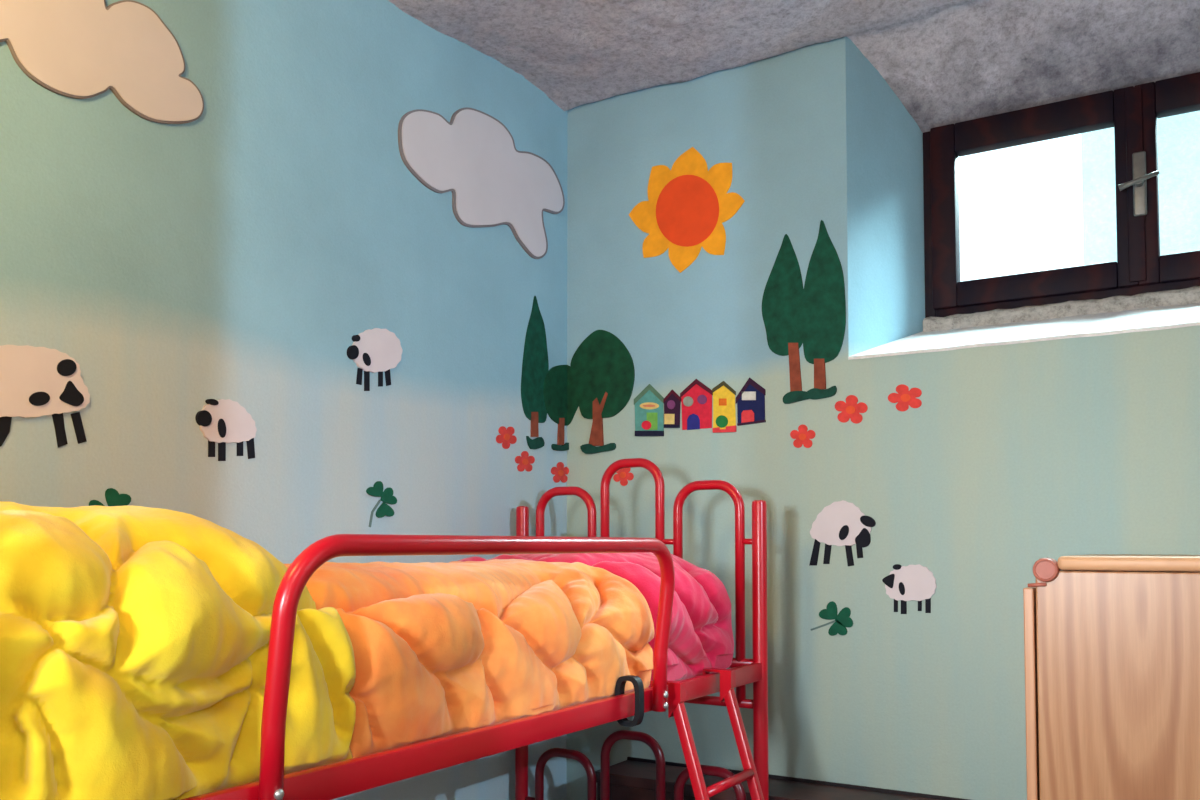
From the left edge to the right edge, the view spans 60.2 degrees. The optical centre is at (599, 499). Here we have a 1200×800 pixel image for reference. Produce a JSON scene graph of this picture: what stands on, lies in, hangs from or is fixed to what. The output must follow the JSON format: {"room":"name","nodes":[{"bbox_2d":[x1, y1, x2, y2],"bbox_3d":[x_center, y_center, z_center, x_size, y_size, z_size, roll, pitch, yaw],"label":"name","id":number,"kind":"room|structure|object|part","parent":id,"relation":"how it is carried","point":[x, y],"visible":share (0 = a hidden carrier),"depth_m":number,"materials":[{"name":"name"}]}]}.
{"room":"children's bedroom","nodes":[
{"label":"children's bedroom","id":0,"kind":"room"},
{"bbox_2d":[0,0,566,799],"bbox_3d":[-1.324,-0.013,1.989,0.150,3.300,4.300,-2,-3,32],"label":"wall","id":1,"kind":"structure","parent":0,"point":[238,252],"depth_m":2.69,"materials":[{"name":"paint"}]},
{"bbox_2d":[0,345,89,446],"bbox_3d":[-1.178,-0.206,2.080,0.010,0.223,0.320,-2,-3,32],"label":"cutout","id":2,"kind":"object","parent":1,"relation":"attached to","point":[34,381],"visible":1,"depth_m":2.12,"materials":[{"name":"white paper"}]},
{"bbox_3d":[-1.195,-0.134,2.057,0.004,0.076,0.050,-2,-3,32],"label":"leg","id":3,"kind":"part","parent":2,"relation":"part of","materials":[{"name":"black paint"}]},
{"bbox_3d":[-1.129,-0.148,2.162,0.004,0.077,0.036,-2,-3,32],"label":"leg","id":4,"kind":"part","parent":2,"relation":"part of","materials":[{"name":"black paint"}]},
{"bbox_3d":[-1.107,-0.153,2.198,0.004,0.068,0.036,-2,-3,32],"label":"leg","id":5,"kind":"part","parent":2,"relation":"part of","materials":[{"name":"black paint"}]},
{"bbox_2d":[0,0,203,123],"bbox_3d":[-1.114,-1.011,2.218,0.010,0.319,0.621,-2,-3,32],"label":"cutout","id":6,"kind":"object","parent":1,"relation":"attached to","point":[76,49],"visible":1,"depth_m":2.26,"materials":[{"name":"paper"}]},
{"bbox_2d":[89,488,130,505],"bbox_3d":[-1.066,0.032,2.254,0.006,0.114,0.100,-2,-3,32],"label":"painting","id":7,"kind":"object","parent":1,"relation":"attached to","point":[113,498],"visible":0.32,"depth_m":2.26,"materials":[{"name":"green paint"}]},
{"bbox_2d":[195,399,256,460],"bbox_3d":[-0.906,-0.169,2.515,0.010,0.152,0.174,-2,-3,32],"label":"cutout","id":8,"kind":"object","parent":1,"relation":"attached to","point":[221,421],"visible":1,"depth_m":2.51,"materials":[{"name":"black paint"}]},
{"bbox_3d":[-0.931,-0.124,2.479,0.004,0.045,0.019,-2,-3,32],"label":"leg","id":9,"kind":"part","parent":8,"relation":"part of","materials":[{"name":"black paper"}]},
{"bbox_3d":[-0.915,-0.119,2.504,0.004,0.052,0.021,-2,-3,32],"label":"leg","id":10,"kind":"part","parent":8,"relation":"part of","materials":[{"name":"black paper"}]},
{"bbox_3d":[-0.887,-0.129,2.550,0.004,0.043,0.019,-2,-3,32],"label":"leg","id":11,"kind":"part","parent":8,"relation":"part of","materials":[{"name":"black paper"}]},
{"bbox_3d":[-0.870,-0.130,2.577,0.004,0.059,0.027,-2,-3,32],"label":"leg","id":12,"kind":"part","parent":8,"relation":"part of","materials":[{"name":"black paper"}]},
{"bbox_2d":[347,328,402,390],"bbox_3d":[-0.640,-0.400,2.951,0.010,0.190,0.217,-2,-3,32],"label":"cutout","id":13,"kind":"object","parent":1,"relation":"attached to","point":[374,350],"visible":1,"depth_m":2.95,"materials":[{"name":"white paper"}]},
{"bbox_3d":[-0.674,-0.346,2.900,0.004,0.046,0.022,-2,-3,32],"label":"leg","id":14,"kind":"part","parent":13,"relation":"part of","materials":[{"name":"black paper"}]},
{"bbox_3d":[-0.659,-0.337,2.924,0.004,0.062,0.020,-2,-3,32],"label":"leg","id":15,"kind":"part","parent":13,"relation":"part of","materials":[{"name":"black paper"}]},
{"bbox_3d":[-0.630,-0.350,2.971,0.004,0.053,0.018,-2,-3,32],"label":"leg","id":16,"kind":"part","parent":13,"relation":"part of","materials":[{"name":"black paper"}]},
{"bbox_3d":[-0.615,-0.359,2.996,0.004,0.060,0.028,-2,-3,32],"label":"leg","id":17,"kind":"part","parent":13,"relation":"part of","materials":[{"name":"black paper"}]},
{"bbox_2d":[366,481,396,526],"bbox_3d":[-0.625,0.013,2.962,0.006,0.132,0.122,-2,-3,32],"label":"painting","id":18,"kind":"object","parent":1,"relation":"attached to","point":[386,496],"visible":1,"depth_m":2.96,"materials":[{"name":"green paint"}]},
{"bbox_3d":[-0.639,0.039,2.939,0.004,0.080,0.048,-2,-3,32],"label":"stem","id":19,"kind":"part","parent":18,"relation":"part of","materials":[{"name":"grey paint"}]},
{"bbox_2d":[398,107,564,258],"bbox_3d":[-0.363,-1.064,3.424,0.010,0.418,0.872,-2,-3,32],"label":"cutout","id":20,"kind":"object","parent":1,"relation":"attached to","point":[474,156],"visible":1,"depth_m":3.38,"materials":[{"name":"paper"}]},
{"bbox_2d":[496,426,516,448],"bbox_3d":[-0.313,-0.209,3.470,0.006,0.078,0.112,-2,-3,32],"label":"flower painting","id":21,"kind":"object","parent":1,"relation":"attached to","point":[507,437],"visible":1,"depth_m":3.47,"materials":[{"name":"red paint"}]},
{"bbox_3d":[-0.314,-0.211,3.470,0.006,0.023,0.032,-2,-3,32],"label":"flower","id":22,"kind":"part","parent":21,"relation":"part of","materials":[{"name":"paint"}]},
{"bbox_2d":[515,451,534,471],"bbox_3d":[-0.257,-0.132,3.556,0.006,0.072,0.112,-2,-3,32],"label":"flower painting","id":23,"kind":"object","parent":1,"relation":"attached to","point":[524,462],"visible":1,"depth_m":3.55,"materials":[{"name":"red paint"}]},
{"bbox_2d":[521,296,548,448],"bbox_3d":[-0.226,-0.446,3.618,0.008,0.541,0.163,-2,-3,32],"label":"tree painting","id":24,"kind":"object","parent":1,"relation":"attached to","point":[535,365],"visible":1,"depth_m":3.62,"materials":[{"name":"green paint"}]},
{"bbox_2d":[551,462,568,482],"bbox_3d":[-0.144,-0.099,3.732,0.011,0.076,0.104,-2,-3,32],"label":"flower painting","id":25,"kind":"object","parent":1,"relation":"attached to","point":[560,472],"visible":1,"depth_m":3.73,"materials":[{"name":"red paint"}]},
{"bbox_3d":[-0.143,-0.097,3.738,0.006,0.022,0.034,-2,-3,32],"label":"flower","id":26,"kind":"part","parent":25,"relation":"part of","materials":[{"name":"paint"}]},
{"bbox_2d":[543,365,578,450],"bbox_3d":[-0.136,-0.338,3.707,0.063,0.320,0.155,-2,-3,32],"label":"tree painting","id":27,"kind":"object","parent":1,"relation":"attached to","point":[560,400],"visible":1,"depth_m":3.74,"materials":[{"name":"green paint"}]},
{"bbox_2d":[388,0,1199,132],"bbox_3d":[0.134,-1.448,1.317,3.300,0.268,4.800,-2,-3,32],"label":"ceiling","id":28,"kind":"structure","parent":0,"point":[947,62],"depth_m":3.19,"materials":[{"name":"grey paint"}]},
{"bbox_2d":[566,37,1199,799],"bbox_3d":[1.326,0.038,3.162,3.400,3.300,0.500,-2,-3,32],"label":"wall","id":29,"kind":"structure","parent":0,"point":[1012,457],"depth_m":3.26,"materials":[{"name":"paint"}]},
{"bbox_2d":[570,330,634,453],"bbox_3d":[0.006,-0.389,3.705,0.268,0.446,0.013,-2,-3,32],"label":"tree decal","id":30,"kind":"object","parent":29,"relation":"attached to","point":[602,370],"visible":1,"depth_m":3.70,"materials":[{"name":"green paper"}]},
{"bbox_2d":[613,468,633,485],"bbox_3d":[0.082,-0.086,3.648,0.083,0.074,0.006,-2,-3,32],"label":"flower painting","id":31,"kind":"object","parent":29,"relation":"attached to","point":[623,475],"visible":0.77,"depth_m":3.65,"materials":[{"name":"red paint"}]},
{"bbox_3d":[0.082,-0.088,3.648,0.024,0.022,0.006,-2,-3,32],"label":"flower","id":32,"kind":"part","parent":31,"relation":"part of","materials":[{"name":"paint"}]},
{"bbox_2d":[634,384,663,435],"bbox_3d":[0.169,-0.311,3.602,0.118,0.186,0.008,-2,-3,32],"label":"painting","id":33,"kind":"object","parent":29,"relation":"attached to","point":[649,410],"visible":1,"depth_m":3.60},
{"bbox_3d":[0.163,-0.260,3.603,0.038,0.032,0.008,-2,-3,32],"label":"door","id":34,"kind":"part","parent":33,"relation":"part of","materials":[{"name":"red paint"}]},
{"bbox_3d":[0.182,-0.273,3.594,0.042,0.063,0.006,-2,-3,32],"label":"panel","id":35,"kind":"part","parent":33,"relation":"part of","materials":[{"name":"green paint"}]},
{"bbox_2d":[663,390,680,427],"bbox_3d":[0.248,-0.312,3.553,0.068,0.134,0.008,-2,-3,32],"label":"painting","id":36,"kind":"object","parent":29,"relation":"attached to","point":[672,401],"visible":1,"depth_m":3.55},
{"bbox_3d":[0.240,-0.278,3.558,0.038,0.038,0.006,-2,-3,32],"label":"door","id":37,"kind":"part","parent":36,"relation":"part of","materials":[{"name":"yellow paint"}]},
{"bbox_2d":[629,147,744,272],"bbox_3d":[0.291,-0.995,3.557,0.447,0.430,0.006,-2,-3,32],"label":"sun decal","id":38,"kind":"object","parent":29,"relation":"attached to","point":[687,207],"visible":1,"depth_m":3.55,"materials":[{"name":"paper"}]},
{"bbox_2d":[680,379,712,429],"bbox_3d":[0.327,-0.324,3.505,0.122,0.172,0.006,-2,-3,32],"label":"painting","id":39,"kind":"object","parent":29,"relation":"attached to","point":[696,399],"visible":1,"depth_m":3.50},
{"bbox_3d":[0.318,-0.265,3.509,0.048,0.054,0.006,-2,-3,32],"label":"door","id":40,"kind":"part","parent":39,"relation":"part of","materials":[{"name":"blue paint"}]},
{"bbox_2d":[712,381,736,432],"bbox_3d":[0.414,-0.310,3.449,0.086,0.173,0.008,-2,-3,32],"label":"painting","id":41,"kind":"object","parent":29,"relation":"attached to","point":[724,410],"visible":1,"depth_m":3.45},
{"bbox_3d":[0.407,-0.261,3.452,0.045,0.041,0.006,-2,-3,32],"label":"door","id":42,"kind":"part","parent":41,"relation":"part of","materials":[{"name":"green paint"}]},
{"bbox_2d":[736,377,765,425],"bbox_3d":[0.494,-0.324,3.399,0.105,0.157,0.008,-2,-3,32],"label":"painting","id":43,"kind":"object","parent":29,"relation":"attached to","point":[750,401],"visible":1,"depth_m":3.40},
{"bbox_3d":[0.487,-0.273,3.403,0.045,0.044,0.006,-2,-3,32],"label":"door","id":44,"kind":"part","parent":43,"relation":"part of","materials":[{"name":"red paint"}]},
{"bbox_2d":[762,234,808,403],"bbox_3d":[0.600,-0.585,3.345,0.166,0.554,0.008,-2,-3,32],"label":"tree decal","id":45,"kind":"object","parent":29,"relation":"attached to","point":[782,298],"visible":1,"depth_m":3.35,"materials":[{"name":"green paper"}]},
{"bbox_3d":[0.596,-0.664,3.353,0.154,0.397,0.004,-2,-3,32],"label":"crown","id":46,"kind":"part","parent":45,"relation":"part of","materials":[{"name":"green paper"}]},
{"bbox_2d":[790,424,815,447],"bbox_3d":[0.646,-0.203,3.300,0.084,0.076,0.006,-2,-3,32],"label":"flower painting","id":47,"kind":"object","parent":29,"relation":"attached to","point":[802,436],"visible":1,"depth_m":3.30,"materials":[{"name":"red paint"}]},
{"bbox_3d":[0.646,-0.200,3.300,0.024,0.022,0.006,-2,-3,32],"label":"flower","id":48,"kind":"part","parent":47,"relation":"part of","materials":[{"name":"paint"}]},
{"bbox_2d":[802,220,845,399],"bbox_3d":[0.707,-0.605,3.277,0.143,0.573,0.010,-2,-3,32],"label":"tree decal","id":49,"kind":"object","parent":29,"relation":"attached to","point":[823,301],"visible":1,"depth_m":3.28,"materials":[{"name":"green paper"}]},
{"bbox_2d":[810,601,852,635],"bbox_3d":[0.722,0.370,3.228,0.138,0.107,0.006,-2,-3,32],"label":"painting","id":50,"kind":"object","parent":29,"relation":"attached to","point":[843,620],"visible":1,"depth_m":3.22,"materials":[{"name":"green paint"}]},
{"bbox_3d":[0.702,0.392,3.240,0.090,0.040,0.004,-2,-3,32],"label":"stem","id":51,"kind":"part","parent":50,"relation":"part of","materials":[{"name":"green paint"}]},
{"bbox_2d":[809,500,875,565],"bbox_3d":[0.751,0.104,3.219,0.214,0.205,0.010,-2,-3,32],"label":"cutout","id":52,"kind":"object","parent":29,"relation":"attached to","point":[840,523],"visible":1,"depth_m":3.22,"materials":[{"name":"white paper"}]},
{"bbox_3d":[0.678,0.164,3.266,0.037,0.087,0.004,-2,-3,32],"label":"leg","id":53,"kind":"part","parent":52,"relation":"part of","materials":[{"name":"black paper"}]},
{"bbox_3d":[0.713,0.168,3.243,0.028,0.066,0.004,-2,-3,32],"label":"leg","id":54,"kind":"part","parent":52,"relation":"part of","materials":[{"name":"black paper"}]},
{"bbox_3d":[0.773,0.170,3.206,0.029,0.073,0.004,-2,-3,32],"label":"leg","id":55,"kind":"part","parent":52,"relation":"part of","materials":[{"name":"black paper"}]},
{"bbox_3d":[0.800,0.154,3.190,0.022,0.054,0.004,-2,-3,32],"label":"leg","id":56,"kind":"part","parent":52,"relation":"part of","materials":[{"name":"black paper"}]},
{"bbox_2d":[835,395,867,423],"bbox_3d":[0.781,-0.281,3.220,0.104,0.090,0.006,-2,-3,32],"label":"flower painting","id":57,"kind":"object","parent":29,"relation":"attached to","point":[851,410],"visible":1,"depth_m":3.22,"materials":[{"name":"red paint"}]},
{"bbox_3d":[0.780,-0.280,3.220,0.030,0.026,0.006,-2,-3,32],"label":"flower","id":58,"kind":"part","parent":57,"relation":"part of","materials":[{"name":"paint"}]},
{"bbox_2d":[888,384,921,411],"bbox_3d":[0.922,-0.309,3.132,0.102,0.083,0.006,-2,-3,32],"label":"flower painting","id":59,"kind":"object","parent":29,"relation":"attached to","point":[905,397],"visible":1,"depth_m":3.13,"materials":[{"name":"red paint"}]},
{"bbox_3d":[0.925,-0.308,3.131,0.030,0.024,0.006,-2,-3,32],"label":"flower","id":60,"kind":"part","parent":59,"relation":"part of","materials":[{"name":"paint"}]},
{"bbox_2d":[882,564,936,613],"bbox_3d":[0.927,0.268,3.102,0.161,0.150,0.010,-2,-3,32],"label":"cutout","id":61,"kind":"object","parent":29,"relation":"attached to","point":[910,582],"visible":1,"depth_m":3.10,"materials":[{"name":"white paper"}]},
{"bbox_3d":[0.893,0.318,3.124,0.013,0.042,0.004,-2,-3,32],"label":"leg","id":62,"kind":"part","parent":61,"relation":"part of","materials":[{"name":"black paper"}]},
{"bbox_3d":[0.913,0.319,3.112,0.018,0.048,0.004,-2,-3,32],"label":"leg","id":63,"kind":"part","parent":61,"relation":"part of","materials":[{"name":"black paper"}]},
{"bbox_3d":[0.954,0.312,3.087,0.012,0.039,0.004,-2,-3,32],"label":"leg","id":64,"kind":"part","parent":61,"relation":"part of","materials":[{"name":"black paper"}]},
{"bbox_3d":[0.974,0.312,3.074,0.016,0.048,0.004,-2,-3,32],"label":"leg","id":65,"kind":"part","parent":61,"relation":"part of","materials":[{"name":"black paper"}]},
{"bbox_2d":[848,303,1199,359],"bbox_3d":[1.528,-0.516,2.966,1.560,0.140,0.349,-2,-3,32],"label":"window sill","id":66,"kind":"structure","parent":29,"relation":"attached to","point":[1175,316],"depth_m":3.06,"materials":[{"name":"white paint"}]},
{"bbox_2d":[923,72,1199,317],"bbox_3d":[1.624,-0.957,3.131,1.293,0.691,0.170,-2,-3,32],"label":"window","id":67,"kind":"structure","parent":29,"relation":"in","point":[1133,112],"depth_m":3.20,"materials":[{"name":"brown wood"}]},
{"bbox_3d":[1.372,-0.941,3.300,0.606,0.609,0.060,-2,-3,32],"label":"sash","id":68,"kind":"part","parent":67,"relation":"part of","materials":[{"name":"brown wood"}]},
{"bbox_3d":[1.593,-0.944,3.061,0.110,0.043,0.020,-2,-3,32],"label":"lever","id":69,"kind":"part","parent":67,"relation":"part of","materials":[{"name":"metal"}]},
{"bbox_3d":[1.605,-0.946,3.080,0.036,0.194,0.044,-2,-3,32],"label":"handle","id":70,"kind":"part","parent":67,"relation":"part of","materials":[{"name":"metal"}]},
{"bbox_3d":[1.886,-0.955,2.979,0.606,0.609,0.060,-2,-3,32],"label":"sash","id":71,"kind":"part","parent":67,"relation":"part of","materials":[{"name":"brown wood"}]},
{"bbox_2d":[923,286,1199,331],"bbox_3d":[1.631,-0.590,3.128,1.273,0.065,0.088,-2,-3,32],"label":"window sill","id":72,"kind":"structure","parent":29,"relation":"attached to","point":[1191,295],"depth_m":3.20,"materials":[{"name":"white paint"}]},
{"bbox_3d":[0.762,1.637,0.819,4.850,0.100,4.950,-2,-3,32],"label":"floor","id":73,"kind":"structure","parent":0,"visible":0},
{"bbox_2d":[180,458,768,799],"bbox_3d":[-0.468,0.738,2.235,0.957,1.821,2.291,-2,-3,32],"label":"bunk bed","id":74,"kind":"object","parent":73,"relation":"on","point":[331,781],"visible":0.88,"depth_m":2.17,"materials":[{"name":"red metal"}]},
{"bbox_2d":[0,501,733,799],"bbox_3d":[-0.477,0.240,2.263,0.886,0.418,2.206,-2,-3,32],"label":"quilt","id":75,"kind":"object","parent":74,"relation":"on","point":[134,640],"visible":0.93,"depth_m":1.55,"materials":[{"name":"yellow fabric"}]},
{"bbox_3d":[-0.148,0.269,1.929,0.068,0.402,1.164,-2,-3,32],"label":"guard rail","id":76,"kind":"part","parent":74,"relation":"part of","materials":[{"name":"red metal"}]},
{"bbox_3d":[-0.145,0.452,2.046,0.057,0.051,2.240,-2,-3,32],"label":"rail","id":77,"kind":"part","parent":74,"relation":"part of","materials":[{"name":"red metal"}]},
{"bbox_3d":[-0.258,0.860,3.421,0.043,1.680,0.043,-2,-3,32],"label":"post","id":78,"kind":"part","parent":74,"relation":"part of","materials":[{"name":"red metal"}]},
{"bbox_3d":[0.462,0.840,2.971,0.043,1.680,0.043,-2,-3,32],"label":"post","id":79,"kind":"part","parent":74,"relation":"part of","materials":[{"name":"red metal"}]},
{"bbox_2d":[650,668,763,799],"bbox_3d":[0.385,1.047,2.478,0.430,1.224,0.312,-2,-3,32],"label":"ladder","id":80,"kind":"object","parent":73,"relation":"on","point":[676,689],"visible":0.88,"depth_m":2.50,"materials":[{"name":"red metal"}]},
{"bbox_2d":[595,757,969,799],"bbox_3d":[0.605,1.279,3.124,1.340,0.816,0.233,-2,-3,32],"label":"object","id":81,"kind":"structure","parent":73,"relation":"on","point":[634,778],"depth_m":3.23,"materials":[{"name":"brown wood"}]},
{"bbox_2d":[1023,554,1199,799],"bbox_3d":[1.431,0.893,2.409,0.730,1.525,0.540,-2,-3,32],"label":"cabinet","id":82,"kind":"object","parent":73,"relation":"on","point":[1112,641],"visible":1,"depth_m":2.31,"materials":[{"name":"brown wood"}]},
{"bbox_3d":[1.137,0.940,2.603,0.023,1.450,0.520,-2,-3,32],"label":"panel","id":83,"kind":"part","parent":82,"relation":"part of","materials":[{"name":"brown wood"}]},
{"bbox_3d":[1.034,0.162,2.397,0.056,0.056,0.045,-2,-3,32],"label":"corner knob","id":84,"kind":"part","parent":82,"relation":"part of","materials":[{"name":"red wood"}]},
{"label":"outside","id":85,"kind":"structure","parent":0,"visible":0},
{"bbox_2d":[1081,111,1199,264],"bbox_3d":[4.138,-0.324,4.045,4.050,4.300,0.150,-2,-3,32],"label":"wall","id":86,"kind":"structure","parent":85,"point":[1178,136],"depth_m":4.92,"materials":[{"name":"white"}]}
]}

